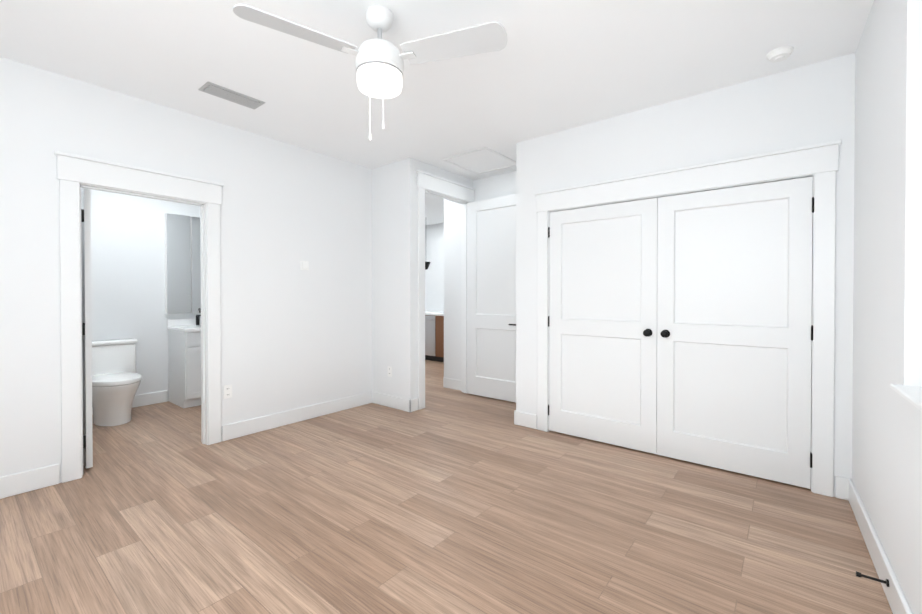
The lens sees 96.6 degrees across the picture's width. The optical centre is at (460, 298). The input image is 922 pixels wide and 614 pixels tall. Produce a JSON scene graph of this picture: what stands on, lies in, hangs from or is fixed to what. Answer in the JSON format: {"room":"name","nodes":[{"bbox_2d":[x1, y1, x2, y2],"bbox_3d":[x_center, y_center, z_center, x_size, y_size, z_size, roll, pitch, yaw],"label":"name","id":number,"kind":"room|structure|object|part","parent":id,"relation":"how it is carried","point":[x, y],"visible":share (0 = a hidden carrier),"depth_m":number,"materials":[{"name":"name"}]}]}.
{"room":"empty bedroom","nodes":[
{"label":"empty bedroom","id":0,"kind":"room"},
{"bbox_2d":[81,188,200,400],"bbox_3d":[-3.462,-0.148,4.977,0.120,2.740,2.770,0,1,39],"label":"wall","id":1,"kind":"structure","parent":0,"point":[127,267],"depth_m":4.62,"materials":[{"name":"paint"}]},
{"bbox_2d":[92,390,166,414],"bbox_3d":[-3.838,1.160,4.409,0.016,0.135,1.155,0,1,39],"label":"baseboard","id":2,"kind":"structure","parent":1,"relation":"attached to","point":[139,400],"depth_m":4.72,"materials":[{"name":"paint"}]},
{"bbox_2d":[164,213,200,313],"bbox_3d":[-3.226,-0.409,5.113,0.076,1.180,0.762,0,1,39],"label":"bathroom mirror","id":3,"kind":"object","parent":1,"relation":"attached to","point":[182,268],"visible":0.38,"depth_m":4.92,"materials":[{"name":"silver mirror"}]},
{"bbox_2d":[0,57,371,482],"bbox_3d":[-2.517,-0.131,3.069,0.120,2.740,4.570,0,1,39],"label":"wall","id":4,"kind":"structure","parent":0,"point":[293,336],"depth_m":3.58,"materials":[{"name":"paint"}]},
{"bbox_2d":[0,463,59,498],"bbox_3d":[-3.253,1.180,2.050,0.016,0.135,1.800,0,1,39],"label":"baseboard","id":5,"kind":"structure","parent":4,"relation":"attached to","point":[27,481],"depth_m":2.64,"materials":[{"name":"paint"}]},
{"bbox_2d":[81,189,92,468],"bbox_3d":[-3.011,0.220,3.176,0.781,2.012,0.151,0,1,39],"label":"bathroom door","id":6,"kind":"structure","parent":4,"relation":"in","point":[86,324],"depth_m":2.97,"materials":[{"name":"paint"}]},
{"bbox_2d":[54,150,223,482],"bbox_3d":[-2.429,0.129,3.181,0.200,2.217,1.038,0,1,39],"label":"door frame","id":7,"kind":"structure","parent":4,"relation":"attached to","point":[76,173],"depth_m":2.92,"materials":[{"name":"paint"}]},
{"bbox_2d":[223,384,231,398],"bbox_3d":[-2.033,0.814,3.580,0.008,0.115,0.070,0,1,39],"label":"electrical outlet","id":8,"kind":"object","parent":4,"relation":"attached to","point":[227,391],"visible":1,"depth_m":3.58,"materials":[{"name":"white plastic"}]},
{"bbox_2d":[222,391,371,440],"bbox_3d":[-1.549,1.162,4.182,0.016,0.135,1.640,0,1,39],"label":"baseboard","id":9,"kind":"structure","parent":4,"relation":"attached to","point":[248,427],"depth_m":4.03,"materials":[{"name":"paint"}]},
{"bbox_2d":[300,261,308,269],"bbox_3d":[-1.572,-0.331,4.137,0.020,0.090,0.090,0,1,39],"label":"light switch","id":10,"kind":"object","parent":4,"relation":"attached to","point":[304,265],"visible":1,"depth_m":4.12,"materials":[{"name":"white plastic"}]},
{"bbox_2d":[372,158,417,399],"bbox_3d":[-1.558,-0.150,5.305,2.685,2.740,0.120,0,1,39],"label":"wall","id":11,"kind":"structure","parent":0,"point":[394,266],"depth_m":4.56,"materials":[{"name":"paint"}]},
{"bbox_2d":[388,366,391,376],"bbox_3d":[-0.804,0.825,4.628,0.070,0.115,0.008,0,1,39],"label":"electrical outlet","id":12,"kind":"object","parent":11,"relation":"attached to","point":[389,371],"visible":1,"depth_m":4.62,"materials":[{"name":"white plastic"}]},
{"bbox_2d":[372,391,409,411],"bbox_3d":[-0.794,1.158,4.618,0.651,0.135,0.016,0,1,39],"label":"baseboard","id":13,"kind":"structure","parent":11,"relation":"attached to","point":[395,402],"depth_m":4.60,"materials":[{"name":"paint"}]},
{"bbox_2d":[409,398,417,411],"bbox_3d":[-0.513,1.159,4.461,0.016,0.135,0.121,0,1,39],"label":"baseboard","id":14,"kind":"structure","parent":11,"relation":"attached to","point":[413,403],"depth_m":4.45,"materials":[{"name":"paint"}]},
{"bbox_2d":[418,161,422,170],"bbox_3d":[-0.494,-0.144,4.583,0.120,2.740,0.080,0,1,39],"label":"wall","id":15,"kind":"structure","parent":0,"point":[420,165],"depth_m":4.53,"materials":[{"name":"paint"}]},
{"bbox_2d":[425,223,443,311],"bbox_3d":[0.106,-0.175,8.136,2.850,2.740,0.120,0,1,39],"label":"wall","id":16,"kind":"structure","parent":0,"point":[434,271],"depth_m":8.58,"materials":[{"name":"paint"}]},
{"bbox_2d":[0,0,873,224],"bbox_3d":[-0.711,-1.568,3.803,7.470,0.120,8.150,0,1,39],"label":"ceiling","id":17,"kind":"structure","parent":0,"point":[553,66],"depth_m":2.57,"materials":[{"name":"paint"}]},
{"bbox_2d":[198,82,264,108],"bbox_3d":[-1.694,-1.495,3.046,0.180,0.012,0.400,0,1,39],"label":"ceiling vent","id":18,"kind":"object","parent":17,"relation":"in","point":[228,94],"visible":1,"depth_m":3.02,"materials":[{"name":"silver metal"}]},
{"bbox_2d":[233,4,506,140],"bbox_3d":[-0.388,-1.162,1.904,0.898,0.656,0.957,0,1,39],"label":"fan","id":19,"kind":"object","parent":17,"relation":"hanging from","point":[379,63],"visible":1,"depth_m":2.05,"materials":[{"name":"white plastic"}]},
{"bbox_2d":[425,262,429,269],"bbox_3d":[-0.670,-1.047,7.839,0.180,0.990,0.180,0,1,39],"label":"pendant lamp","id":20,"kind":"object","parent":17,"relation":"hanging from","point":[427,264],"visible":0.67,"depth_m":7.79,"materials":[{"name":"black metal"}]},
{"bbox_2d":[441,147,515,173],"bbox_3d":[0.231,-1.508,4.542,0.600,0.012,0.680,0,1,39],"label":"attic hatch","id":21,"kind":"object","parent":17,"relation":"attached to","point":[482,160],"visible":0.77,"depth_m":4.52,"materials":[{"name":"paint"}]},
{"bbox_2d":[766,46,793,62],"bbox_3d":[1.939,-1.477,2.498,0.132,0.040,0.132,0,1,39],"label":"smoke detector","id":22,"kind":"object","parent":17,"relation":"attached to","point":[782,53],"visible":0.98,"depth_m":2.47,"materials":[{"name":"white plastic"}]},
{"bbox_2d":[0,360,892,613],"bbox_3d":[-0.711,1.282,3.827,7.470,0.100,8.150,0,1,39],"label":"floor","id":23,"kind":"structure","parent":0,"point":[448,501],"depth_m":2.23,"materials":[{"name":"brown wood"}]},
{"bbox_2d":[92,338,141,425],"bbox_3d":[-3.528,0.838,4.148,0.790,0.782,0.506,0,1,39],"label":"toilet","id":24,"kind":"object","parent":23,"relation":"on","point":[116,379],"visible":0.77,"depth_m":4.05,"materials":[{"name":"white ceramic"}]},
{"bbox_2d":[167,315,200,407],"bbox_3d":[-3.003,0.675,4.982,0.589,1.095,0.784,0,1,39],"label":"bathroom vanity","id":25,"kind":"object","parent":23,"relation":"on","point":[184,354],"visible":0.38,"depth_m":4.62,"materials":[{"name":"paint"}]},
{"bbox_2d":[425,315,436,360],"bbox_3d":[-0.556,0.757,8.196,0.670,0.876,0.615,0,1,39],"label":"base cabinet","id":26,"kind":"object","parent":23,"relation":"on","point":[434,336],"depth_m":7.82,"materials":[{"name":"grey wood"}]},
{"bbox_2d":[425,311,443,314],"bbox_3d":[-0.391,0.301,8.058,2.165,0.040,0.620,0,1,39],"label":"countertop","id":27,"kind":"structure","parent":26,"relation":"on","point":[426,312],"depth_m":7.85,"materials":[{"name":"white stone"}]},
{"bbox_2d":[437,315,443,361],"bbox_3d":[-0.118,0.760,7.847,0.450,0.876,0.615,0,1,39],"label":"base cabinet","id":28,"kind":"object","parent":23,"relation":"on","point":[440,318],"depth_m":7.67,"materials":[{"name":"brown wood"}]},
{"bbox_2d":[423,162,469,186],"bbox_3d":[-0.198,-1.377,4.943,0.120,0.280,0.870,0,1,39],"label":"wall","id":29,"kind":"structure","parent":0,"point":[437,171],"depth_m":4.86,"materials":[{"name":"paint"}]},
{"bbox_2d":[416,169,474,409],"bbox_3d":[-0.214,-0.091,4.934,0.200,2.627,1.036,0,1,39],"label":"door frame","id":30,"kind":"structure","parent":29,"relation":"attached to","point":[440,187],"depth_m":4.76,"materials":[{"name":"paint"}]},
{"bbox_2d":[444,171,515,379],"bbox_3d":[1.364,-0.143,4.416,4.000,2.740,0.120,0,1,39],"label":"wall","id":31,"kind":"structure","parent":0,"point":[497,186],"depth_m":5.49,"materials":[{"name":"paint"}]},
{"bbox_2d":[443,377,460,389],"bbox_3d":[-0.091,1.150,5.503,0.385,0.135,0.016,0,1,39],"label":"baseboard","id":32,"kind":"structure","parent":31,"relation":"attached to","point":[450,383],"depth_m":5.51,"materials":[{"name":"paint"}]},
{"bbox_2d":[468,194,515,401],"bbox_3d":[0.419,0.001,4.968,0.832,2.418,0.156,0,1,39],"label":"entry door","id":33,"kind":"structure","parent":31,"relation":"in","point":[492,298],"depth_m":4.98,"materials":[{"name":"paint"}]},
{"bbox_2d":[516,140,526,412],"bbox_3d":[0.829,-0.142,4.268,0.120,2.740,0.780,0,1,39],"label":"wall","id":34,"kind":"structure","parent":0,"point":[521,276],"depth_m":3.96,"materials":[{"name":"paint"}]},
{"bbox_2d":[527,53,854,496],"bbox_3d":[1.554,-0.133,3.265,2.265,2.740,0.120,0,1,39],"label":"wall","id":35,"kind":"structure","parent":0,"point":[775,112],"depth_m":2.88,"materials":[{"name":"paint"}]},
{"bbox_2d":[514,411,536,428],"bbox_3d":[0.617,1.164,3.939,0.246,0.135,0.016,0,1,39],"label":"baseboard","id":36,"kind":"structure","parent":35,"relation":"attached to","point":[528,420],"depth_m":3.92,"materials":[{"name":"paint"}]},
{"bbox_2d":[548,198,657,453],"bbox_3d":[1.160,0.217,3.494,0.929,2.012,0.105,0,1,39],"label":"closet door","id":37,"kind":"structure","parent":35,"relation":"in","point":[602,321],"depth_m":3.48,"materials":[{"name":"paint"}]},
{"bbox_2d":[534,139,841,496],"bbox_3d":[1.556,0.129,3.241,2.108,2.217,0.161,0,1,39],"label":"trim","id":38,"kind":"structure","parent":35,"relation":"attached to","point":[819,162],"depth_m":2.70,"materials":[{"name":"paint"}]},
{"bbox_2d":[657,176,813,488],"bbox_3d":[1.889,0.222,2.912,0.929,2.012,0.105,0,1,39],"label":"closet door","id":39,"kind":"structure","parent":35,"relation":"in","point":[734,311],"depth_m":2.89,"materials":[{"name":"paint"}]},
{"bbox_2d":[835,476,849,500],"bbox_3d":[2.367,1.176,2.540,0.075,0.135,0.016,0,1,39],"label":"baseboard","id":40,"kind":"structure","parent":35,"relation":"attached to","point":[841,487],"depth_m":2.54,"materials":[{"name":"paint"}]},
{"bbox_2d":[849,0,921,613],"bbox_3d":[1.161,-0.112,0.817,0.273,2.740,6.000,0,1,37],"label":"wall","id":41,"kind":"structure","parent":0,"point":[885,491],"depth_m":1.75,"materials":[{"name":"paint"}]},
{"bbox_3d":[0.896,1.193,0.526,0.016,0.135,5.000,0,1,37],"label":"baseboard","id":42,"kind":"part","parent":41,"relation":"part of","materials":[{"name":"paint"}]}
]}

